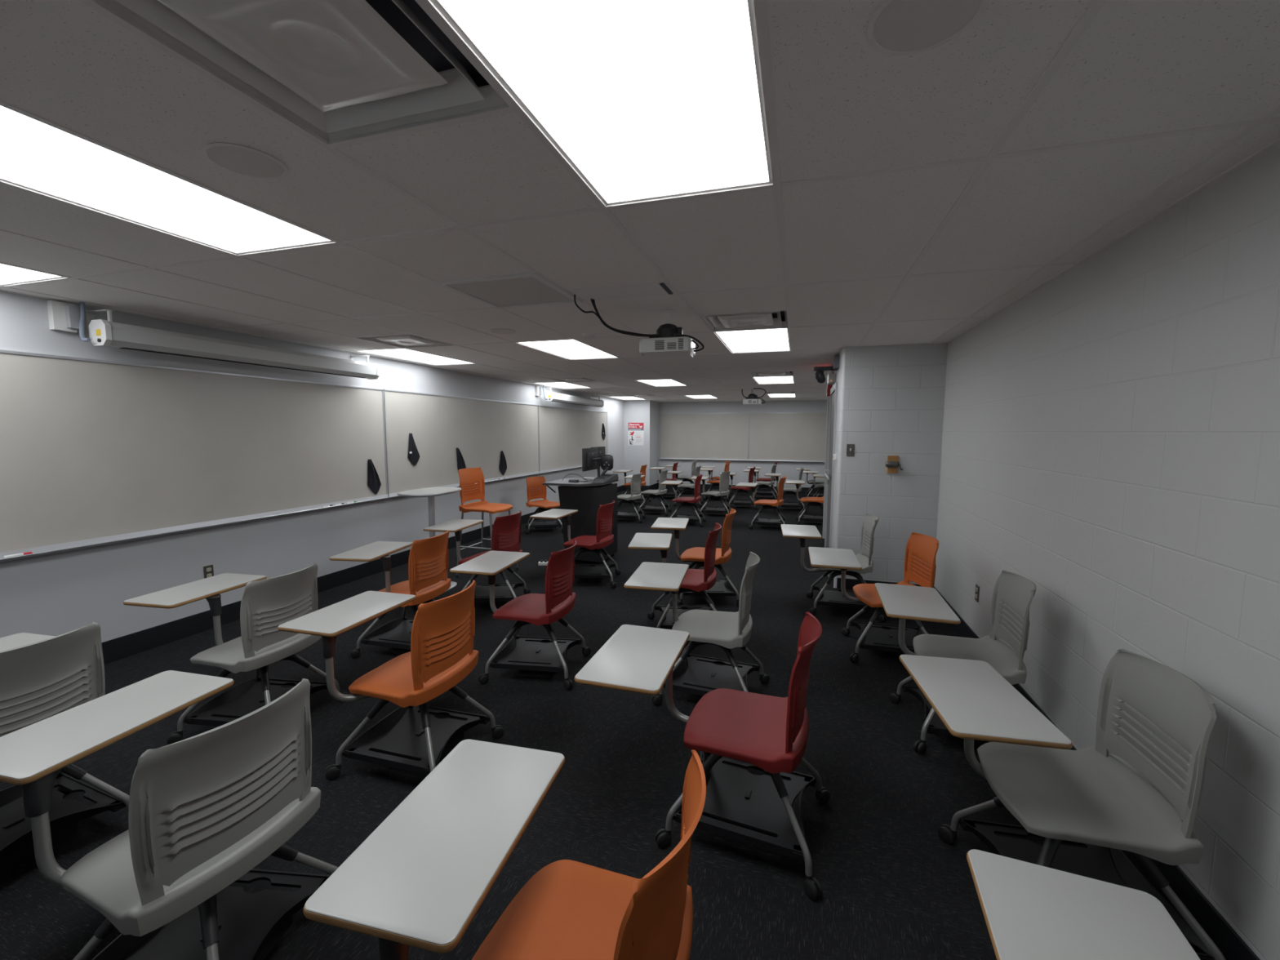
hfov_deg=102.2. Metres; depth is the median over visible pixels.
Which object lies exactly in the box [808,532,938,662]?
chair
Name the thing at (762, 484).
chair
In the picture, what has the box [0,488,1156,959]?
floor
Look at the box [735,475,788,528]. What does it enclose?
chair
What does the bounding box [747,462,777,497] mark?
chair
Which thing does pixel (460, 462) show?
cleaning cloth
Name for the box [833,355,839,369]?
wall box
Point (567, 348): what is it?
ceiling light
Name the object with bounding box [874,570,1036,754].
chair
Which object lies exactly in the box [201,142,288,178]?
ceiling speaker
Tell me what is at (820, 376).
ceiling camera
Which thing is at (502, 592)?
tray
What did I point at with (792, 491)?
chair
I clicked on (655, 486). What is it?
baseboard
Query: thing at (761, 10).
ceiling grid
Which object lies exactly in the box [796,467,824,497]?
chair
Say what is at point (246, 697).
tray
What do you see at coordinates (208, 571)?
wall outlet
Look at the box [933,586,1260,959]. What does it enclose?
baseboard
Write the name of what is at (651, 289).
cover plate
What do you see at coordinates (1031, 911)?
chair
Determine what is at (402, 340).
ceiling vent
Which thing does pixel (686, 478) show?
chair
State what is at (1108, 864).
tray
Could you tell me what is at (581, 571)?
tray
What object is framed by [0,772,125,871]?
tray
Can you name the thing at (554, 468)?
marker tray
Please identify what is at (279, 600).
chair
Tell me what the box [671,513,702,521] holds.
tray
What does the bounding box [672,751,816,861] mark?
tray
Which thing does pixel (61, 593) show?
wall
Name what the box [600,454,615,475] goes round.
monitor
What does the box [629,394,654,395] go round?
ceiling vent
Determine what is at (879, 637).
tray
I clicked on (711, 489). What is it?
tray
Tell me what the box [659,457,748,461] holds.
marker tray
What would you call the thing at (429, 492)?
table
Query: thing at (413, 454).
cleaning cloth
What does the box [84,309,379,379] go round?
projector screen
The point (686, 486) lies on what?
chair
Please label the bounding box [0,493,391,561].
marker tray
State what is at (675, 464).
chair
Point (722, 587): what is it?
tray
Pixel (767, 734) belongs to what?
chair
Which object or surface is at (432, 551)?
chair
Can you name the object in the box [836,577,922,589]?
baseboard
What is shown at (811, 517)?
tray
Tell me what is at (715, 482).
chair
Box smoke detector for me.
[582,332,595,339]
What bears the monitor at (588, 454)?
attached to the lectern
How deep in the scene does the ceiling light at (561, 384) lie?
9.35 m
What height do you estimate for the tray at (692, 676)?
0.110 m
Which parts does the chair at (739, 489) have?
seat, backrest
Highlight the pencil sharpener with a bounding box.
[885,455,902,473]
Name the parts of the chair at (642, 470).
seat, backrest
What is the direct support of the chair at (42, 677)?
on the floor
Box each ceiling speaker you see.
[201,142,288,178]
[489,328,515,333]
[866,0,988,55]
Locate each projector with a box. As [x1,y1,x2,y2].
[639,309,704,357]
[742,388,765,405]
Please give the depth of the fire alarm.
6.51 m
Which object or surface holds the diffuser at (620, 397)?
attached to the ceiling light at (620, 397)
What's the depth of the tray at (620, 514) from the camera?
9.19 m
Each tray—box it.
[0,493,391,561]
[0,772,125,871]
[91,868,330,959]
[183,677,328,726]
[342,705,489,775]
[360,617,413,649]
[387,471,542,497]
[474,582,523,601]
[489,635,582,672]
[528,520,561,528]
[539,464,582,473]
[574,563,615,578]
[617,511,642,518]
[633,495,647,501]
[640,504,668,511]
[654,604,712,629]
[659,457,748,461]
[660,491,679,496]
[663,653,759,695]
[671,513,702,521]
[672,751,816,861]
[677,488,693,492]
[683,578,736,596]
[701,506,728,513]
[709,488,729,491]
[729,499,754,505]
[747,459,825,462]
[752,516,784,525]
[754,494,775,499]
[755,490,776,495]
[779,502,803,507]
[800,513,822,521]
[806,492,823,497]
[813,586,877,609]
[850,622,923,653]
[902,685,953,736]
[959,817,1214,959]
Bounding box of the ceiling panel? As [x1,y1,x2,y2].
[435,272,582,309]
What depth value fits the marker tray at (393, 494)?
7.72 m
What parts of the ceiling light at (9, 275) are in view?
frame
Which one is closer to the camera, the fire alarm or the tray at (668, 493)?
the fire alarm
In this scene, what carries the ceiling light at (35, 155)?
attached to the ceiling
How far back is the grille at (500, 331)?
4.21 m
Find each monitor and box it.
[582,447,598,471]
[590,446,605,466]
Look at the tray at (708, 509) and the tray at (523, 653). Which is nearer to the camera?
the tray at (523, 653)
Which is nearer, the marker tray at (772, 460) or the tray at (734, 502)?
the tray at (734, 502)
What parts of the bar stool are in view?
leg, foot rail, backrest, foot rail, leg, seat, leg, leg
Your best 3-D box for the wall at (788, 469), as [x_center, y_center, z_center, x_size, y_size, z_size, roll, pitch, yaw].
[2.988,-1.048,13.805,5.140,2.709,0.100,2,6,17]
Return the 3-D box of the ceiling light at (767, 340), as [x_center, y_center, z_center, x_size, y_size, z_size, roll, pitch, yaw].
[1.056,-1.299,4.686,0.610,0.087,1.219,2,6,17]
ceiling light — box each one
[0,105,332,254]
[0,263,63,285]
[361,348,471,364]
[431,0,773,204]
[519,339,616,359]
[535,382,587,388]
[610,396,642,399]
[637,379,684,386]
[687,395,716,398]
[715,328,791,352]
[752,376,794,383]
[767,393,795,397]
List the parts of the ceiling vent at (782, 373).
panel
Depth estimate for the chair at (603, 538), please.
5.42 m
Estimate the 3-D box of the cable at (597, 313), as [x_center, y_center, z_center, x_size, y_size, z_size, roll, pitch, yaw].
[-0.139,-1.025,3.266,0.660,0.184,0.071,-4,7,-36]
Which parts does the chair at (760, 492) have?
seat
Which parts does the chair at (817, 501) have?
leg, seat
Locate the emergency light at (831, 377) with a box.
[826,370,835,384]
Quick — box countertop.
[542,477,617,486]
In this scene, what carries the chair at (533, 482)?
on the floor
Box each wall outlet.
[203,564,213,578]
[974,583,979,602]
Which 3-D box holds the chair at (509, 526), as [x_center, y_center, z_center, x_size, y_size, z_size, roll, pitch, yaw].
[-1.468,0.720,4.785,0.916,0.856,0.676,1,5,10]
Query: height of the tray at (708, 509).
0.110 m
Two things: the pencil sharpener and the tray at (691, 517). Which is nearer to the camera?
the pencil sharpener
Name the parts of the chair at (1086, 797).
leg, seat, backrest, leg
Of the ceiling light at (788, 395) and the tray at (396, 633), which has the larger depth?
the ceiling light at (788, 395)
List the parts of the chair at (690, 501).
seat, leg, backrest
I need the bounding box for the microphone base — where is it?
[568,479,591,482]
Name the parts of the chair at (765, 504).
leg, seat, backrest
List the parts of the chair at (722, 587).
seat, backrest, leg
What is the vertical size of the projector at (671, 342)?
0.316 m
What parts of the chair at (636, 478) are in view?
seat, backrest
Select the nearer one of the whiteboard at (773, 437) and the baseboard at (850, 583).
the baseboard at (850, 583)
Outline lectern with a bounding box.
[542,456,618,564]
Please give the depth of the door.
6.19 m
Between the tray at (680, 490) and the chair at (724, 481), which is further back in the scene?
the tray at (680, 490)
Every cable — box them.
[573,294,659,337]
[742,387,766,397]
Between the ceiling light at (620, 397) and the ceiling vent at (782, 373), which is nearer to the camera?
the ceiling vent at (782, 373)
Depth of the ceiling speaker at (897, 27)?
1.02 m
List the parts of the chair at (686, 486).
seat, backrest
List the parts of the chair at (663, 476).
seat, backrest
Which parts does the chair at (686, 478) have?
seat, backrest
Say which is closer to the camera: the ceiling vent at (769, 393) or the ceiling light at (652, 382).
the ceiling light at (652, 382)
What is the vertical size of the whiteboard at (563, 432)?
1.233 m
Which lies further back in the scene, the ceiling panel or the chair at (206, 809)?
the ceiling panel
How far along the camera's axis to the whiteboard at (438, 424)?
6.99 m
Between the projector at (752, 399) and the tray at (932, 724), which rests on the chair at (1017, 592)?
the tray at (932, 724)
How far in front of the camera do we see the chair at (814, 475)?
10.44 m
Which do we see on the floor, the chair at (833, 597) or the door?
the chair at (833, 597)
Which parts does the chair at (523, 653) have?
leg, leg, seat, leg, backrest, leg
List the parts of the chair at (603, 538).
seat, backrest, leg, leg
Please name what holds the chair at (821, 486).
on the floor
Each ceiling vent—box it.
[98,0,506,141]
[359,334,448,346]
[553,377,594,382]
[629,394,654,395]
[701,311,787,330]
[749,371,793,376]
[766,391,795,394]
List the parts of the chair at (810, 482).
seat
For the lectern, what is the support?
on the floor
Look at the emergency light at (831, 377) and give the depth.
5.91 m
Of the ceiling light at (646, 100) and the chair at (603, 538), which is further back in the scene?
the chair at (603, 538)
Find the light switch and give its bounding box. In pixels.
[846,444,854,456]
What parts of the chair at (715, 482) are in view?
seat, backrest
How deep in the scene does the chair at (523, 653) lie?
3.36 m
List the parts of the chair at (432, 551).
leg, leg, seat, backrest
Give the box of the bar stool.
[455,466,518,581]
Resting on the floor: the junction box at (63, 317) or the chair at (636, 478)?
the chair at (636, 478)
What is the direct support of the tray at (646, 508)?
on the chair at (663, 476)
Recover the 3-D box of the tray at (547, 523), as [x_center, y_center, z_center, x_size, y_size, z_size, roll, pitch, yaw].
[-1.534,0.699,8.335,0.502,0.110,0.450,-1,6,-13]
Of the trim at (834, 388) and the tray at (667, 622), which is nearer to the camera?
the tray at (667, 622)
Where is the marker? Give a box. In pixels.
[3,551,32,558]
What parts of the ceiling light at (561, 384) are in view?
frame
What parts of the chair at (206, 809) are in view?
leg, seat, leg, backrest, leg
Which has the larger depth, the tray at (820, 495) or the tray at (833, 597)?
the tray at (820, 495)
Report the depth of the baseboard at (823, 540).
5.62 m
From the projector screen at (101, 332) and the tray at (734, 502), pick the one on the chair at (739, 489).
the tray at (734, 502)
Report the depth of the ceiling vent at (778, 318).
3.85 m
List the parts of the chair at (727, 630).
leg, seat, leg, backrest, leg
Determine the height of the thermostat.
0.060 m
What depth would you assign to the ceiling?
1.79 m
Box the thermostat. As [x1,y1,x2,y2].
[832,453,836,459]
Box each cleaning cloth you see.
[368,459,381,494]
[408,433,419,465]
[456,447,466,470]
[499,450,506,475]
[601,423,605,439]
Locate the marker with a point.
(27, 553)
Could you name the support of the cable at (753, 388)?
hanging from the ceiling
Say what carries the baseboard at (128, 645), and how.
attached to the wall at (61, 593)
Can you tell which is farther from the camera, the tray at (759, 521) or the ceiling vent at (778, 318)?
the tray at (759, 521)
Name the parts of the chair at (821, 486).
seat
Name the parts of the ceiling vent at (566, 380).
panel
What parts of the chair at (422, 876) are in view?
seat, backrest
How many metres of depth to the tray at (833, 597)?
4.56 m
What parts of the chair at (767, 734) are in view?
leg, leg, seat, leg, backrest, leg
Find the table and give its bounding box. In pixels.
[397,487,461,591]
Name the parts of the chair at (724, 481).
seat, backrest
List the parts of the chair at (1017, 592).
leg, leg, seat, backrest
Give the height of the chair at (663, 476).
0.854 m
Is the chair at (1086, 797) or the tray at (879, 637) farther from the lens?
the tray at (879, 637)
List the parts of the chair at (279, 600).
leg, seat, leg, leg, backrest, leg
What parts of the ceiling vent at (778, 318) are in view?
panel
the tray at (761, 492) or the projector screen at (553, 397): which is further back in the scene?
the tray at (761, 492)
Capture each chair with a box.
[0,622,129,871]
[0,670,338,959]
[123,563,347,744]
[277,580,503,780]
[303,739,706,959]
[328,529,451,657]
[422,510,530,601]
[449,539,591,689]
[525,475,563,533]
[529,500,621,588]
[574,611,831,900]
[613,464,651,504]
[617,472,645,523]
[623,551,769,706]
[624,469,671,515]
[627,522,721,629]
[648,462,681,498]
[651,508,739,607]
[660,474,706,527]
[665,460,697,492]
[666,465,703,506]
[689,471,730,515]
[700,462,730,501]
[701,461,732,496]
[719,466,757,509]
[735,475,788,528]
[743,464,777,500]
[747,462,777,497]
[764,467,806,511]
[780,513,885,622]
[786,480,823,524]
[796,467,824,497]
[802,471,824,506]
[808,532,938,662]
[813,474,824,509]
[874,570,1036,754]
[899,648,1226,959]
[966,848,1200,959]
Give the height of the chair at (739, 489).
0.856 m
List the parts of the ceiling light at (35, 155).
frame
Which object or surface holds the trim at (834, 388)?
attached to the wall pier
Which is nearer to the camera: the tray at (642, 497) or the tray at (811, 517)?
the tray at (811, 517)
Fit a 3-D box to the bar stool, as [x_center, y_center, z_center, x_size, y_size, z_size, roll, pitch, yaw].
[-1.714,0.465,5.753,0.511,1.181,0.501,2,6,17]
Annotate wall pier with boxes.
[831,342,947,587]
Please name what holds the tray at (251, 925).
on the chair at (206, 809)
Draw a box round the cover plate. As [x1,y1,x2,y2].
[572,282,672,300]
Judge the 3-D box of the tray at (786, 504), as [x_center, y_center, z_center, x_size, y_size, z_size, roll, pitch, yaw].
[3.093,0.496,10.649,0.502,0.110,0.450,1,6,13]
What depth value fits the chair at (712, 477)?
12.93 m
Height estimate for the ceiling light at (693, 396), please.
0.087 m
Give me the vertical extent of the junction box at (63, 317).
0.255 m
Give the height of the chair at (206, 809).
0.854 m
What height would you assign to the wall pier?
2.459 m
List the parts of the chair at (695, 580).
leg, leg, seat, backrest, leg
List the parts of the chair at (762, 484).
seat, backrest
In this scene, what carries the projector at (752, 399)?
hanging from the ceiling
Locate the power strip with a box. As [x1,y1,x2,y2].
[537,557,549,565]
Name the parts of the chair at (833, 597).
leg, leg, seat, backrest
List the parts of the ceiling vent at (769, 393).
panel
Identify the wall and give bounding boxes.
[0,291,623,642]
[623,400,658,485]
[657,400,827,488]
[933,144,1279,959]
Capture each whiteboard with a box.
[0,349,391,561]
[383,389,542,497]
[538,404,607,473]
[659,413,749,461]
[747,412,826,462]
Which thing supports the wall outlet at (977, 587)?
attached to the wall at (1111, 433)
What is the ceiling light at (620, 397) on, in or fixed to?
attached to the ceiling
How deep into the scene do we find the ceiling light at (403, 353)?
5.73 m
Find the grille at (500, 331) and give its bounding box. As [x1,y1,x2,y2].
[491,329,514,333]
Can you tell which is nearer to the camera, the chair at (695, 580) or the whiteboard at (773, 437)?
the chair at (695, 580)
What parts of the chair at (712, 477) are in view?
backrest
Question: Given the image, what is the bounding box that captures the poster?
[627,422,644,445]
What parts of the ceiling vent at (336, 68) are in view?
panel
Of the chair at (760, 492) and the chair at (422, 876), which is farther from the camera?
the chair at (760, 492)
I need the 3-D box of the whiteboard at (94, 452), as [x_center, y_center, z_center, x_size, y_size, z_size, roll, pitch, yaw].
[-3.394,-0.247,4.127,0.085,1.233,3.605,2,6,17]
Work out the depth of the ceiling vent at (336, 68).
1.14 m
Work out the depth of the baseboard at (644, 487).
13.82 m
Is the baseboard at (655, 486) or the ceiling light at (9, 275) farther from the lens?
the baseboard at (655, 486)
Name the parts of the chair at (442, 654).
leg, seat, leg, backrest, leg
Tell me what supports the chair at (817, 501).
on the floor
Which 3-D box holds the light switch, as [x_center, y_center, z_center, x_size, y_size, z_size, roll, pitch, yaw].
[2.035,-0.289,4.989,0.070,0.116,0.016,2,6,17]
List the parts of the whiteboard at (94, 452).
frame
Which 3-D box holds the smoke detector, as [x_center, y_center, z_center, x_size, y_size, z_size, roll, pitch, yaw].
[-0.430,-1.199,4.318,0.110,0.045,0.110,2,6,17]
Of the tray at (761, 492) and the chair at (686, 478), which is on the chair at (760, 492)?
the tray at (761, 492)
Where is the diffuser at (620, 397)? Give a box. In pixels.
[613,396,642,399]
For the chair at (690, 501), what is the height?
0.856 m
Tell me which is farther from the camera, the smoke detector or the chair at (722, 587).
the chair at (722, 587)
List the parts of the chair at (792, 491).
seat, backrest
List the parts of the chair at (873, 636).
leg, leg, seat, backrest, leg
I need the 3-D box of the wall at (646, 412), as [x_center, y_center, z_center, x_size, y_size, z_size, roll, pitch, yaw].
[0.009,-1.100,14.253,0.820,2.709,0.990,2,6,17]
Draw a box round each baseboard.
[101,484,624,664]
[624,485,648,491]
[648,482,657,489]
[657,483,823,493]
[822,537,833,587]
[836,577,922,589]
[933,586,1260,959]
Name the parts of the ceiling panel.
perforated panel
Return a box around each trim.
[0,0,1279,402]
[0,137,1279,402]
[824,382,837,577]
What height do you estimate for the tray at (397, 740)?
0.110 m
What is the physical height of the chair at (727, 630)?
0.856 m
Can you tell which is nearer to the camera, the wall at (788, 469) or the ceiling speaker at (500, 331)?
the ceiling speaker at (500, 331)
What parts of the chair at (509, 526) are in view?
leg, seat, backrest, leg, leg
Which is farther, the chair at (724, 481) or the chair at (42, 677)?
the chair at (724, 481)
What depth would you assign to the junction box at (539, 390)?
9.20 m
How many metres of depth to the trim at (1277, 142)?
2.41 m
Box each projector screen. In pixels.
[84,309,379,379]
[540,387,604,407]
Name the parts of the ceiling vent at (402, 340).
panel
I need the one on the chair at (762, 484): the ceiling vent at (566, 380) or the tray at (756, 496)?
the tray at (756, 496)
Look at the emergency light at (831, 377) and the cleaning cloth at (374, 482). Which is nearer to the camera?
the cleaning cloth at (374, 482)
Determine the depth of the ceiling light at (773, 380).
8.22 m
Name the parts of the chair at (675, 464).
seat, backrest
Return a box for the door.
[824,391,835,547]
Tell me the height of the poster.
0.600 m
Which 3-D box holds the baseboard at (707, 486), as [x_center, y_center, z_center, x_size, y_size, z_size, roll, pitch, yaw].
[2.925,0.227,13.887,5.030,0.155,0.011,2,6,17]
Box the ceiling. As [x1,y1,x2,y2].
[0,0,1279,402]
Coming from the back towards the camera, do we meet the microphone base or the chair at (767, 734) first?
the microphone base
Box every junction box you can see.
[46,300,90,341]
[535,385,547,399]
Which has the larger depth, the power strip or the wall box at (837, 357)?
the power strip
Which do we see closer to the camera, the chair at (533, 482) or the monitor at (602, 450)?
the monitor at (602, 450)
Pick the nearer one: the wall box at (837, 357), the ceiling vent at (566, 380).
the wall box at (837, 357)
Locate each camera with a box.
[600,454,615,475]
[813,366,837,383]
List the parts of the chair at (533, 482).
leg, backrest, seat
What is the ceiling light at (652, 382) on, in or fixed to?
attached to the ceiling
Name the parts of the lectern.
monitor arm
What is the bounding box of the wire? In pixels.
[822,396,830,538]
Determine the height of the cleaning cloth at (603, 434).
0.404 m
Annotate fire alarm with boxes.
[825,384,831,396]
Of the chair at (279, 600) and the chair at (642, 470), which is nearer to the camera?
the chair at (279, 600)
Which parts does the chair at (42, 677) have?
backrest, leg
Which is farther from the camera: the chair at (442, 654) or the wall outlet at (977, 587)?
the wall outlet at (977, 587)
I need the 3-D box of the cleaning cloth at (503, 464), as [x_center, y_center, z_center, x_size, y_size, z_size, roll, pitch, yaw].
[-2.160,-0.270,8.178,0.037,0.389,0.217,2,6,17]
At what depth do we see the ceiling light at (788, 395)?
11.74 m
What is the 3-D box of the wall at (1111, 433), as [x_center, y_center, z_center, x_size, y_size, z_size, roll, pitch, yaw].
[3.170,-0.296,5.855,0.100,2.709,15.060,2,6,17]
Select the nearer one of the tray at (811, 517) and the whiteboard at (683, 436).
the tray at (811, 517)

